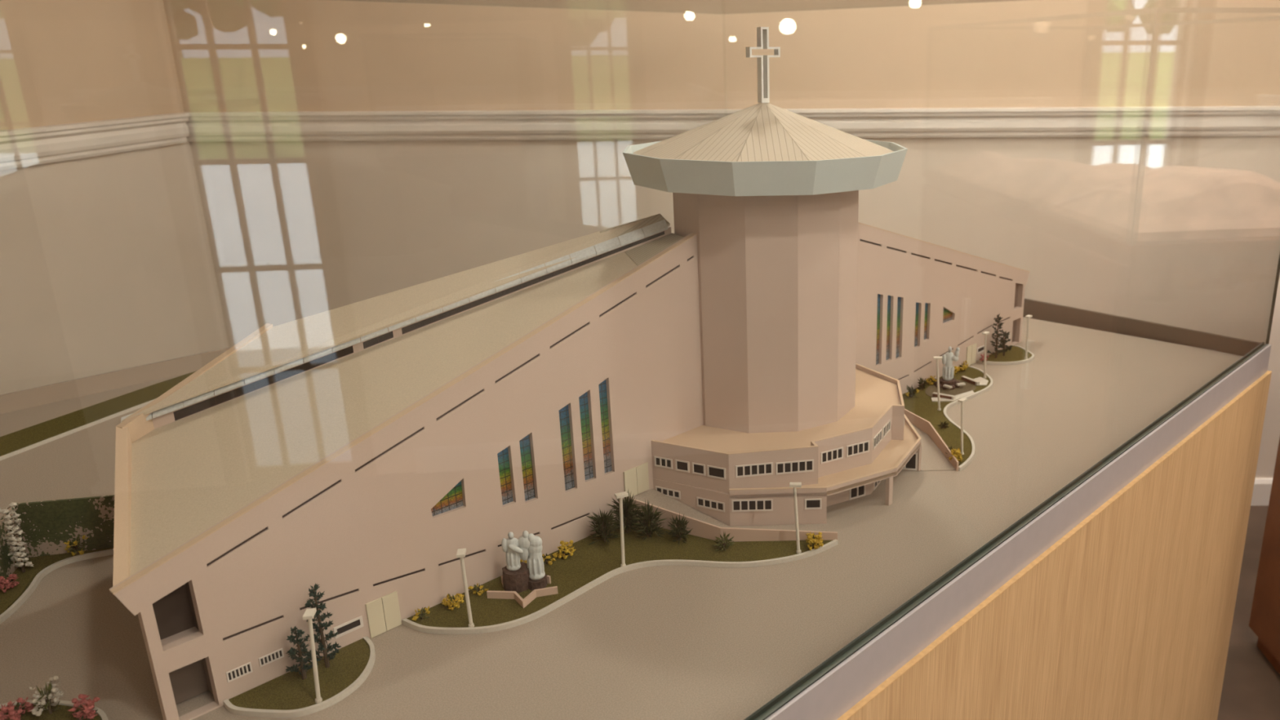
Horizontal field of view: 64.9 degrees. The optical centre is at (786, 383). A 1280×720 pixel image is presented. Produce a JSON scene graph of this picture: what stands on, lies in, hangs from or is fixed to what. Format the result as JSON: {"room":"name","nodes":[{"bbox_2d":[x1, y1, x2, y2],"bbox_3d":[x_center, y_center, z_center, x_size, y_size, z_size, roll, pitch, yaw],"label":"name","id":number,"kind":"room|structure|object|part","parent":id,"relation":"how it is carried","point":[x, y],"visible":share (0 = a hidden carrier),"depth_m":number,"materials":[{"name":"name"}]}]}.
{"room":"museum exhibition room","nodes":[
{"label":"museum exhibition room","id":0,"kind":"room"},
{"bbox_2d":[0,0,228,395],"bbox_3d":[-1.964,0.145,0.072,0.120,2.800,6.449,0,18,0],"label":"wall","id":1,"kind":"structure","parent":0,"point":[106,264],"depth_m":2.73,"materials":[{"name":"beige paint"}]},
{"bbox_2d":[0,112,189,170],"bbox_3d":[-1.885,0.210,0.074,0.038,0.090,6.411,0,18,0],"label":"trim","id":2,"kind":"structure","parent":1,"relation":"attached to","point":[29,146],"depth_m":2.67,"materials":[{"name":"white"}]},
{"bbox_2d":[162,0,1279,478],"bbox_3d":[0.544,-0.908,3.187,5.144,2.800,0.120,0,18,0],"label":"wall","id":3,"kind":"structure","parent":0,"point":[1183,232],"depth_m":3.17,"materials":[{"name":"beige paint"}]},
{"bbox_2d":[185,106,1279,142],"bbox_3d":[0.544,-0.823,3.132,4.904,0.090,0.038,0,18,0],"label":"trim","id":4,"kind":"structure","parent":3,"relation":"attached to","point":[1215,121],"depth_m":3.13,"materials":[{"name":"white"}]},
{"bbox_2d":[1250,477,1272,505],"bbox_3d":[0.551,0.395,3.548,4.904,0.100,0.018,0,18,0],"label":"baseboard","id":5,"kind":"structure","parent":3,"relation":"attached to","point":[1262,486],"depth_m":3.54,"materials":[{"name":"white wood"}]},
{"bbox_2d":[1217,505,1279,719],"bbox_3d":[0.556,1.531,0.537,5.144,0.150,6.689,0,18,0],"label":"floor","id":6,"kind":"structure","parent":0,"point":[1251,687],"depth_m":2.64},
{"bbox_2d":[0,0,1279,719],"bbox_3d":[-0.383,0.179,1.736,1.663,1.665,2.598,15,24,38],"label":"display case","id":7,"kind":"object","parent":6,"relation":"on","point":[1113,597],"visible":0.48,"depth_m":1.58,"materials":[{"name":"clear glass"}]},
{"bbox_2d":[0,316,1243,719],"bbox_3d":[-0.447,0.084,1.677,1.681,0.024,2.413,15,24,38],"label":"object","id":8,"kind":"object","parent":7,"relation":"on","point":[657,642],"depth_m":1.15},
{"bbox_2d":[0,704,102,719],"bbox_3d":[-0.724,0.329,0.917,0.150,0.004,0.135,15,24,38],"label":"grass bed","id":9,"kind":"object","parent":8,"relation":"on","point":[62,713],"visible":0.54,"depth_m":0.95,"materials":[{"name":"green plant"}]},
{"bbox_2d":[0,697,34,719],"bbox_3d":[-0.728,0.310,0.940,0.030,0.018,0.027,8,20,24],"label":"flowering shrub","id":10,"kind":"object","parent":9,"relation":"on","point":[10,708],"visible":1,"depth_m":0.94,"materials":[{"name":"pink plant"}]},
{"bbox_2d":[29,675,63,715],"bbox_3d":[-0.704,0.297,0.941,0.030,0.040,0.028,15,24,38],"label":"flowering shrub","id":11,"kind":"object","parent":9,"relation":"on","point":[45,704],"visible":1,"depth_m":0.94,"materials":[{"name":"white plant"}]},
{"bbox_3d":[-0.704,0.305,0.945,0.005,0.023,0.007,15,24,38],"label":"stem","id":12,"kind":"part","parent":11,"relation":"part of","materials":[{"name":"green plant"}]},
{"bbox_2d":[67,693,100,719],"bbox_3d":[-0.664,0.307,0.939,0.028,0.022,0.025,2,19,7],"label":"flowering shrub","id":13,"kind":"object","parent":9,"relation":"on","point":[86,712],"visible":1,"depth_m":0.94,"materials":[{"name":"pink plant"}]},
{"bbox_2d":[0,699,108,719],"bbox_3d":[-0.726,0.320,0.940,0.203,0.006,0.055,0,18,0],"label":"kerb","id":14,"kind":"object","parent":8,"relation":"on","point":[102,714],"visible":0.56,"depth_m":0.96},
{"bbox_2d":[0,547,113,614],"bbox_3d":[-0.914,0.250,1.156,0.112,0.004,0.276,3,19,9],"label":"grass bed","id":15,"kind":"object","parent":8,"relation":"on","point":[7,598],"visible":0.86,"depth_m":1.20,"materials":[{"name":"green plant"}]},
{"bbox_2d":[0,573,19,592],"bbox_3d":[-0.917,0.235,1.166,0.027,0.018,0.023,-6,19,-17],"label":"flowering shrub","id":16,"kind":"object","parent":15,"relation":"on","point":[10,582],"visible":1,"depth_m":1.16,"materials":[{"name":"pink plant"}]},
{"bbox_2d":[0,502,33,572],"bbox_3d":[-0.931,0.188,1.196,0.026,0.089,0.024,15,24,38],"label":"blossom tree","id":17,"kind":"object","parent":15,"relation":"on","point":[11,540],"visible":1,"depth_m":1.19,"materials":[{"name":"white plant"}]},
{"bbox_2d":[64,534,88,555],"bbox_3d":[-0.896,0.204,1.248,0.027,0.026,0.025,15,24,38],"label":"flowering shrub","id":18,"kind":"object","parent":15,"relation":"on","point":[78,549],"visible":1,"depth_m":1.25,"materials":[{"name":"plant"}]},
{"bbox_2d":[0,548,113,623],"bbox_3d":[-0.886,0.252,1.148,0.066,0.006,0.269,2,19,8],"label":"kerb","id":19,"kind":"object","parent":8,"relation":"on","point":[15,606],"visible":0.97,"depth_m":1.21,"materials":[{"name":"beige concrete"}]},
{"bbox_2d":[0,398,155,460],"bbox_3d":[-1.188,0.070,1.699,0.010,0.006,0.766,5,19,15],"label":"kerb","id":20,"kind":"object","parent":8,"relation":"on","point":[94,423],"visible":0.57,"depth_m":1.66,"materials":[{"name":"beige concrete"}]},
{"bbox_3d":[-1.235,0.063,1.722,0.105,0.004,0.782,5,19,15],"label":"grass strip","id":21,"kind":"part","parent":8,"relation":"part of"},
{"bbox_2d":[222,635,375,718],"bbox_3d":[-0.470,0.301,0.992,0.081,0.006,0.148,15,24,38],"label":"kerb","id":22,"kind":"object","parent":8,"relation":"on","point":[233,709],"visible":1,"depth_m":0.95,"materials":[{"name":"beige concrete"}]},
{"bbox_2d":[228,638,370,710],"bbox_3d":[-0.471,0.301,0.994,0.077,0.005,0.139,15,24,38],"label":"grass bed","id":23,"kind":"object","parent":8,"relation":"on","point":[288,691],"visible":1,"depth_m":0.99,"materials":[{"name":"green plant"}]},
{"bbox_2d":[285,626,318,679],"bbox_3d":[-0.484,0.269,0.988,0.030,0.061,0.035,15,24,38],"label":"conifer","id":24,"kind":"object","parent":23,"relation":"on","point":[300,644],"visible":0.94,"depth_m":0.99,"materials":[{"name":"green plant"}]},
{"bbox_2d":[302,608,322,702],"bbox_3d":[-0.452,0.263,0.949,0.013,0.098,0.014,-4,19,-11],"label":"lamp post","id":25,"kind":"object","parent":23,"relation":"on","point":[308,615],"visible":1,"depth_m":0.94,"materials":[{"name":"beige"}]},
{"bbox_2d":[304,583,341,667],"bbox_3d":[-0.472,0.246,1.000,0.036,0.096,0.032,15,24,38],"label":"conifer","id":26,"kind":"object","parent":23,"relation":"on","point":[322,646],"visible":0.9,"depth_m":1.00,"materials":[{"name":"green plant"}]},
{"bbox_2d":[0,408,959,608],"bbox_3d":[-0.321,0.131,1.390,0.981,0.076,1.138,9,21,26],"label":"grass","id":27,"kind":"structure","parent":8,"relation":"on","point":[46,526],"depth_m":1.25,"materials":[{"name":"green plant"}]},
{"bbox_2d":[109,26,1029,719],"bbox_3d":[-0.098,-0.199,1.492,0.653,0.634,1.726,15,24,38],"label":"model","id":28,"kind":"object","parent":8,"relation":"on","point":[731,357],"visible":0.96,"depth_m":1.25},
{"bbox_3d":[-0.536,0.283,0.970,0.001,0.010,0.022,15,24,38],"label":"pane","id":29,"kind":"part","parent":28,"relation":"part of","materials":[{"name":"grey"}]},
{"bbox_3d":[-0.516,0.275,0.993,0.001,0.009,0.022,15,24,38],"label":"pane","id":30,"kind":"part","parent":28,"relation":"part of","materials":[{"name":"grey"}]},
{"bbox_3d":[-0.465,0.259,1.051,0.001,0.012,0.030,15,24,38],"label":"pane","id":31,"kind":"part","parent":28,"relation":"part of","materials":[{"name":"grey"}]},
{"bbox_3d":[-0.440,0.252,1.081,0.003,0.042,0.036,15,24,38],"label":"door","id":32,"kind":"part","parent":28,"relation":"part of","materials":[{"name":"beige"}]},
{"bbox_3d":[-0.203,0.131,1.337,0.003,0.040,0.042,15,24,38],"label":"door","id":33,"kind":"part","parent":28,"relation":"part of","materials":[{"name":"beige"}]},
{"bbox_3d":[-0.167,0.108,1.345,0.027,0.014,0.001,8,20,23],"label":"pane","id":34,"kind":"part","parent":28,"relation":"part of","materials":[{"name":"grey"}]},
{"bbox_3d":[-0.162,0.149,1.356,0.039,0.011,0.001,9,20,25],"label":"pane","id":35,"kind":"part","parent":28,"relation":"part of","materials":[{"name":"grey"}]},
{"bbox_3d":[-0.140,0.111,1.334,0.020,0.015,0.001,8,20,23],"label":"pane","id":36,"kind":"part","parent":28,"relation":"part of","materials":[{"name":"grey"}]},
{"bbox_3d":[-0.117,0.114,1.324,0.019,0.015,0.001,8,20,23],"label":"pane","id":37,"kind":"part","parent":28,"relation":"part of","materials":[{"name":"grey"}]},
{"bbox_3d":[-0.102,0.162,1.329,0.042,0.013,0.001,9,20,25],"label":"pane","id":38,"kind":"part","parent":28,"relation":"part of","materials":[{"name":"grey"}]},
{"bbox_3d":[-0.093,0.118,1.313,0.026,0.015,0.001,8,20,23],"label":"pane","id":39,"kind":"part","parent":28,"relation":"part of","materials":[{"name":"grey"}]},
{"bbox_3d":[-0.045,0.162,1.317,0.054,0.016,0.001,-1,18,-2],"label":"pane","id":40,"kind":"part","parent":28,"relation":"part of","materials":[{"name":"grey"}]},
{"bbox_3d":[-0.043,0.115,1.312,0.049,0.016,0.001,-4,19,-12],"label":"pane","id":41,"kind":"part","parent":28,"relation":"part of","materials":[{"name":"grey"}]},
{"bbox_3d":[0.011,0.112,1.323,0.051,0.016,0.001,-4,19,-12],"label":"pane","id":42,"kind":"part","parent":28,"relation":"part of","materials":[{"name":"grey"}]},
{"bbox_3d":[0.035,0.161,1.320,0.022,0.014,0.001,-1,18,-2],"label":"pane","id":43,"kind":"part","parent":28,"relation":"part of","materials":[{"name":"grey"}]},
{"bbox_3d":[0.062,0.099,1.361,0.036,0.016,0.001,-12,21,-30],"label":"pane","id":44,"kind":"part","parent":28,"relation":"part of","materials":[{"name":"grey"}]},
{"bbox_3d":[0.100,0.151,1.403,0.027,0.023,0.001,-12,21,-30],"label":"pane","id":45,"kind":"part","parent":28,"relation":"part of","materials":[{"name":"grey"}]},
{"bbox_3d":[0.099,0.091,1.383,0.038,0.016,0.001,-12,21,-30],"label":"pane","id":46,"kind":"part","parent":28,"relation":"part of","materials":[{"name":"grey"}]},
{"bbox_3d":[0.130,0.080,1.417,0.001,0.016,0.038,7,20,21],"label":"pane","id":47,"kind":"part","parent":28,"relation":"part of","materials":[{"name":"grey"}]},
{"bbox_3d":[0.146,0.067,1.455,0.001,0.016,0.036,7,20,21],"label":"pane","id":48,"kind":"part","parent":28,"relation":"part of","materials":[{"name":"grey"}]},
{"bbox_3d":[0.143,0.149,1.381,0.006,0.042,0.009,15,24,38],"label":"canopy post","id":49,"kind":"part","parent":28,"relation":"part of","materials":[{"name":"pink paint"}]},
{"bbox_3d":[0.179,0.117,1.496,0.036,0.028,0.001,3,19,11],"label":"pane","id":50,"kind":"part","parent":28,"relation":"part of","materials":[{"name":"grey"}]},
{"bbox_3d":[0.199,0.112,1.492,0.006,0.042,0.006,15,24,38],"label":"canopy post","id":51,"kind":"part","parent":28,"relation":"part of","materials":[{"name":"pink paint"}]},
{"bbox_3d":[0.371,-0.057,1.992,0.003,0.042,0.036,15,24,38],"label":"door","id":52,"kind":"part","parent":28,"relation":"part of","materials":[{"name":"beige"}]},
{"bbox_2d":[406,522,831,627],"bbox_3d":[-0.206,0.217,1.240,0.518,0.005,0.191,-9,20,-24],"label":"grass bed","id":53,"kind":"object","parent":8,"relation":"on","point":[588,562],"visible":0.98,"depth_m":1.23,"materials":[{"name":"green plant"}]},
{"bbox_2d":[411,605,430,620],"bbox_3d":[-0.405,0.254,1.101,0.020,0.017,0.020,-3,19,-7],"label":"flowering shrub","id":54,"kind":"object","parent":53,"relation":"on","point":[420,613],"visible":1,"depth_m":1.10,"materials":[{"name":"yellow plant"}]},
{"bbox_2d":[440,593,464,610],"bbox_3d":[-0.378,0.246,1.127,0.023,0.015,0.026,15,24,38],"label":"flowering shrub","id":55,"kind":"object","parent":53,"relation":"on","point":[455,602],"visible":1,"depth_m":1.12,"materials":[{"name":"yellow plant"}]},
{"bbox_2d":[456,548,474,626],"bbox_3d":[-0.348,0.223,1.074,0.009,0.091,0.014,-4,19,-11],"label":"lamp post","id":56,"kind":"object","parent":53,"relation":"on","point":[461,553],"visible":1,"depth_m":1.07,"materials":[{"name":"beige metal"}]},
{"bbox_2d":[467,583,488,595],"bbox_3d":[-0.357,0.239,1.152,0.020,0.013,0.016,8,20,23],"label":"flowering shrub","id":57,"kind":"object","parent":53,"relation":"on","point":[476,589],"visible":1,"depth_m":1.15,"materials":[{"name":"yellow plant"}]},
{"bbox_2d":[501,530,547,593],"bbox_3d":[-0.308,0.205,1.159,0.051,0.073,0.031,-5,19,-13],"label":"statue group","id":58,"kind":"object","parent":53,"relation":"on","point":[517,576],"visible":1,"depth_m":1.15},
{"bbox_2d":[546,575,551,583],"bbox_3d":[-0.285,0.232,1.175,0.012,0.010,0.002,7,20,20],"label":"marker slab","id":59,"kind":"object","parent":53,"relation":"on","point":[548,579],"visible":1,"depth_m":1.17,"materials":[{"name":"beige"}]},
{"bbox_2d":[542,553,556,564],"bbox_3d":[-0.294,0.216,1.218,0.024,0.014,0.018,15,24,38],"label":"flowering shrub","id":60,"kind":"object","parent":53,"relation":"on","point":[546,558],"visible":0.84,"depth_m":1.22,"materials":[{"name":"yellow plant"}]},
{"bbox_2d":[552,540,575,559],"bbox_3d":[-0.277,0.207,1.234,0.026,0.021,0.026,15,24,38],"label":"flowering shrub","id":61,"kind":"object","parent":53,"relation":"on","point":[565,553],"visible":1,"depth_m":1.23,"materials":[{"name":"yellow plant"}]},
{"bbox_2d":[585,506,620,545],"bbox_3d":[-0.235,0.181,1.268,0.050,0.047,0.049,15,24,38],"label":"shrub","id":62,"kind":"object","parent":53,"relation":"on","point":[602,528],"visible":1,"depth_m":1.27,"materials":[{"name":"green plant"}]},
{"bbox_3d":[-0.234,0.189,1.271,0.014,0.031,0.014,15,24,38],"label":"stem","id":63,"kind":"part","parent":62,"relation":"part of","materials":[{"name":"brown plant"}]},
{"bbox_2d":[614,491,628,566],"bbox_3d":[-0.197,0.178,1.200,0.014,0.097,0.008,-9,20,-25],"label":"lamp post","id":64,"kind":"object","parent":53,"relation":"on","point":[620,495],"visible":1,"depth_m":1.19,"materials":[{"name":"beige metal"}]},
{"bbox_2d":[605,493,644,533],"bbox_3d":[-0.209,0.169,1.288,0.054,0.059,0.052,15,24,38],"label":"shrub","id":65,"kind":"object","parent":53,"relation":"on","point":[628,517],"visible":0.86,"depth_m":1.28,"materials":[{"name":"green plant"}]},
{"bbox_3d":[-0.209,0.178,1.291,0.017,0.039,0.015,15,24,38],"label":"stem","id":66,"kind":"part","parent":65,"relation":"part of","materials":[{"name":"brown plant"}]},
{"bbox_2d":[631,499,666,540],"bbox_3d":[-0.178,0.175,1.281,0.048,0.051,0.047,0,18,1],"label":"shrub","id":67,"kind":"object","parent":53,"relation":"on","point":[648,524],"visible":1,"depth_m":1.28,"materials":[{"name":"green plant"}]},
{"bbox_3d":[-0.179,0.184,1.282,0.015,0.032,0.012,6,19,17],"label":"stem","id":68,"kind":"part","parent":67,"relation":"part of","materials":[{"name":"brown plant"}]},
{"bbox_2d":[665,513,693,545],"bbox_3d":[-0.138,0.185,1.272,0.042,0.036,0.037,15,24,38],"label":"shrub","id":69,"kind":"object","parent":53,"relation":"on","point":[680,530],"visible":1,"depth_m":1.27,"materials":[{"name":"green plant"}]},
{"bbox_3d":[-0.139,0.191,1.274,0.012,0.024,0.013,1,18,4],"label":"stem","id":70,"kind":"part","parent":69,"relation":"part of","materials":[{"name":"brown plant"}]},
{"bbox_2d":[713,531,735,551],"bbox_3d":[-0.079,0.197,1.250,0.030,0.027,0.030,0,18,2],"label":"shrub","id":71,"kind":"object","parent":53,"relation":"on","point":[725,541],"visible":1,"depth_m":1.25,"materials":[{"name":"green plant"}]},
{"bbox_2d":[789,482,801,553],"bbox_3d":[0.011,0.168,1.230,0.014,0.094,0.008,0,18,2],"label":"lamp post","id":72,"kind":"object","parent":53,"relation":"on","point":[794,485],"visible":1,"depth_m":1.23,"materials":[{"name":"beige metal"}]},
{"bbox_2d":[805,532,823,550],"bbox_3d":[0.035,0.199,1.251,0.025,0.022,0.023,15,24,38],"label":"flowering shrub","id":73,"kind":"object","parent":53,"relation":"on","point":[813,540],"visible":1,"depth_m":1.25,"materials":[{"name":"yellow plant"}]},
{"bbox_2d":[402,539,838,634],"bbox_3d":[-0.179,0.235,1.185,0.524,0.006,0.071,-9,20,-24],"label":"kerb","id":74,"kind":"object","parent":8,"relation":"on","point":[428,629],"visible":1,"depth_m":1.19,"materials":[{"name":"beige concrete"}]},
{"bbox_2d":[631,488,830,531],"bbox_3d":[-0.075,0.178,1.310,0.284,0.034,0.080,3,19,11],"label":"ramp","id":75,"kind":"object","parent":8,"relation":"on","point":[658,499],"visible":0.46,"depth_m":1.33,"materials":[{"name":"beige concrete"}]},
{"bbox_2d":[911,422,955,471],"bbox_3d":[0.195,0.075,1.615,0.080,0.034,0.284,-7,20,-20],"label":"ramp","id":76,"kind":"object","parent":8,"relation":"on","point":[932,458],"visible":0.38,"depth_m":1.54,"materials":[{"name":"beige concrete"}]},
{"bbox_2d":[902,366,990,466],"bbox_3d":[0.250,0.044,1.754,0.191,0.005,0.518,5,19,15],"label":"grass bed","id":77,"kind":"object","parent":8,"relation":"on","point":[922,406],"visible":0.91,"depth_m":1.73,"materials":[{"name":"green plant"}]},
{"bbox_2d":[905,385,919,397],"bbox_3d":[0.227,0.015,1.797,0.030,0.024,0.026,2,19,8],"label":"flowering shrub","id":78,"kind":"object","parent":77,"relation":"on","point":[911,393],"visible":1,"depth_m":1.80,"materials":[{"name":"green plant"}]},
{"bbox_2d":[916,377,928,389],"bbox_3d":[0.253,0.000,1.839,0.024,0.025,0.024,15,24,38],"label":"shrub","id":79,"kind":"object","parent":77,"relation":"on","point":[922,384],"visible":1,"depth_m":1.84,"materials":[{"name":"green plant"}]},
{"bbox_2d":[925,375,937,384],"bbox_3d":[0.273,-0.007,1.870,0.023,0.017,0.026,3,19,9],"label":"flowering shrub","id":80,"kind":"object","parent":77,"relation":"on","point":[931,380],"visible":0.98,"depth_m":1.87,"materials":[{"name":"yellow plant"}]},
{"bbox_2d":[933,356,942,410],"bbox_3d":[0.262,0.001,1.722,0.017,0.097,0.008,0,18,2],"label":"lamp post","id":81,"kind":"object","parent":77,"relation":"on","point":[936,358],"visible":1,"depth_m":1.72,"materials":[{"name":"beige metal"}]},
{"bbox_2d":[937,420,948,428],"bbox_3d":[0.262,0.068,1.653,0.018,0.014,0.019,-3,19,-9],"label":"shrub","id":82,"kind":"object","parent":77,"relation":"on","point":[942,425],"visible":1,"depth_m":1.65,"materials":[{"name":"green plant"}]},
{"bbox_2d":[924,379,976,397],"bbox_3d":[0.306,0.011,1.844,0.080,0.001,0.124,15,24,38],"label":"plaza","id":83,"kind":"object","parent":77,"relation":"on","point":[968,387],"visible":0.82,"depth_m":1.84,"materials":[{"name":"brown stone"}]},
{"bbox_2d":[932,391,955,399],"bbox_3d":[0.284,0.023,1.794,0.040,0.007,0.007,10,21,28],"label":"bench","id":84,"kind":"object","parent":83,"relation":"on","point":[935,394],"visible":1,"depth_m":1.79,"materials":[{"name":"beige stone"}]},
{"bbox_2d":[933,346,965,389],"bbox_3d":[0.302,-0.031,1.848,0.053,0.078,0.053,-12,22,-31],"label":"statue","id":85,"kind":"object","parent":83,"relation":"on","point":[948,381],"visible":1,"depth_m":1.84,"materials":[{"name":"white stone"}]},
{"bbox_2d":[961,375,979,385],"bbox_3d":[0.348,-0.005,1.878,0.007,0.007,0.043,-12,22,-31],"label":"bench","id":86,"kind":"object","parent":83,"relation":"on","point":[971,380],"visible":1,"depth_m":1.88,"materials":[{"name":"white stone"}]},
{"bbox_2d":[931,390,974,401],"bbox_3d":[0.306,0.025,1.798,0.099,0.002,0.031,-9,20,-24],"label":"wedge","id":87,"kind":"object","parent":77,"relation":"on","point":[957,397],"visible":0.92,"depth_m":1.79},
{"bbox_2d":[948,447,962,462],"bbox_3d":[0.259,0.110,1.516,0.022,0.021,0.025,15,24,38],"label":"flowering shrub","id":88,"kind":"object","parent":77,"relation":"on","point":[957,455],"visible":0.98,"depth_m":1.51,"materials":[{"name":"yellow plant"}]},
{"bbox_2d":[954,365,959,375],"bbox_3d":[0.322,-0.024,1.918,0.022,0.020,0.021,-4,19,-11],"label":"flowering shrub","id":89,"kind":"object","parent":77,"relation":"on","point":[956,370],"visible":0.41,"depth_m":1.91,"materials":[{"name":"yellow plant"}]},
{"bbox_2d":[957,397,967,454],"bbox_3d":[0.271,0.068,1.532,0.011,0.091,0.014,15,24,38],"label":"lamp post","id":90,"kind":"object","parent":77,"relation":"on","point":[962,400],"visible":0.86,"depth_m":1.53,"materials":[{"name":"beige"}]},
{"bbox_2d":[958,360,968,371],"bbox_3d":[0.346,-0.034,1.946,0.022,0.020,0.024,15,24,38],"label":"flowering shrub","id":91,"kind":"object","parent":77,"relation":"on","point":[962,367],"visible":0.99,"depth_m":1.94,"materials":[{"name":"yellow plant"}]},
{"bbox_2d":[973,377,988,385],"bbox_3d":[0.369,-0.004,1.884,0.030,0.002,0.048,-2,19,-5],"label":"wedge","id":92,"kind":"object","parent":77,"relation":"on","point":[983,381],"visible":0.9,"depth_m":1.88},
{"bbox_2d":[982,331,990,377],"bbox_3d":[0.379,-0.053,1.893,0.011,0.091,0.014,15,24,38],"label":"lamp post","id":93,"kind":"object","parent":77,"relation":"on","point":[985,333],"visible":1,"depth_m":1.89,"materials":[{"name":"beige"}]},
{"bbox_2d":[943,364,992,471],"bbox_3d":[0.312,0.048,1.738,0.071,0.006,0.524,5,19,15],"label":"kerb","id":94,"kind":"object","parent":8,"relation":"on","point":[948,406],"visible":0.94,"depth_m":1.74,"materials":[{"name":"beige concrete"}]},
{"bbox_2d":[978,345,1031,361],"bbox_3d":[0.462,-0.054,2.044,0.077,0.005,0.139,15,24,38],"label":"grass bed","id":95,"kind":"object","parent":8,"relation":"on","point":[1016,353],"visible":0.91,"depth_m":2.04,"materials":[{"name":"green plant"}]},
{"bbox_2d":[979,353,989,362],"bbox_3d":[0.400,-0.051,2.003,0.019,0.018,0.021,15,24,38],"label":"flowering shrub","id":96,"kind":"object","parent":95,"relation":"on","point":[982,359],"visible":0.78,"depth_m":2.00,"materials":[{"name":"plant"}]},
{"bbox_2d":[987,313,1005,358],"bbox_3d":[0.431,-0.097,2.017,0.035,0.095,0.036,15,24,38],"label":"conifer","id":97,"kind":"object","parent":95,"relation":"on","point":[997,320],"visible":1,"depth_m":2.02,"materials":[{"name":"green plant"}]},
{"bbox_2d":[998,330,1013,355],"bbox_3d":[0.448,-0.083,2.037,0.029,0.054,0.030,15,24,38],"label":"conifer","id":98,"kind":"object","parent":95,"relation":"on","point":[1005,335],"visible":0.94,"depth_m":2.04,"materials":[{"name":"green plant"}]},
{"bbox_2d":[1024,315,1032,359],"bbox_3d":[0.488,-0.093,2.012,0.009,0.090,0.014,15,24,38],"label":"lamp post","id":99,"kind":"object","parent":95,"relation":"on","point":[1028,317],"visible":1,"depth_m":2.01,"materials":[{"name":"beige metal"}]},
{"bbox_2d":[976,344,1034,364],"bbox_3d":[0.464,-0.054,2.042,0.081,0.006,0.148,15,24,38],"label":"kerb","id":100,"kind":"object","parent":8,"relation":"on","point":[1022,362],"visible":0.91,"depth_m":2.00,"materials":[{"name":"beige concrete"}]},
{"bbox_3d":[-0.383,0.069,1.699,1.648,0.063,2.583,15,24,38],"label":"frame","id":101,"kind":"part","parent":7,"relation":"part of","materials":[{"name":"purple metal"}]},
{"bbox_3d":[-0.387,-0.607,1.474,1.640,0.006,2.575,15,24,38],"label":"glass lid","id":102,"kind":"part","parent":7,"relation":"part of","materials":[{"name":"grey"}]},
{"bbox_3d":[0.396,-0.582,2.461,0.006,0.676,1.645,-18,25,-42],"label":"glass pane","id":103,"kind":"part","parent":7,"relation":"part of","materials":[{"name":"grey"}]},
{"bbox_3d":[0.194,-0.103,1.030,0.006,0.676,2.432,15,24,38],"label":"glass pane","id":104,"kind":"part","parent":7,"relation":"part of","materials":[{"name":"grey"}]},
{"bbox_3d":[-0.381,0.503,1.844,1.662,0.862,2.597,15,24,38],"label":"oak panel","id":105,"kind":"part","parent":7,"relation":"part of","materials":[{"name":"brown wood"}]},
{"bbox_2d":[1248,437,1279,674],"bbox_3d":[2.029,0.031,2.188,1.545,1.635,0.633,0,18,0],"label":"display case","id":106,"kind":"object","parent":6,"relation":"on","point":[1264,619],"visible":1,"depth_m":2.60,"materials":[{"name":"red wood"}]}
]}

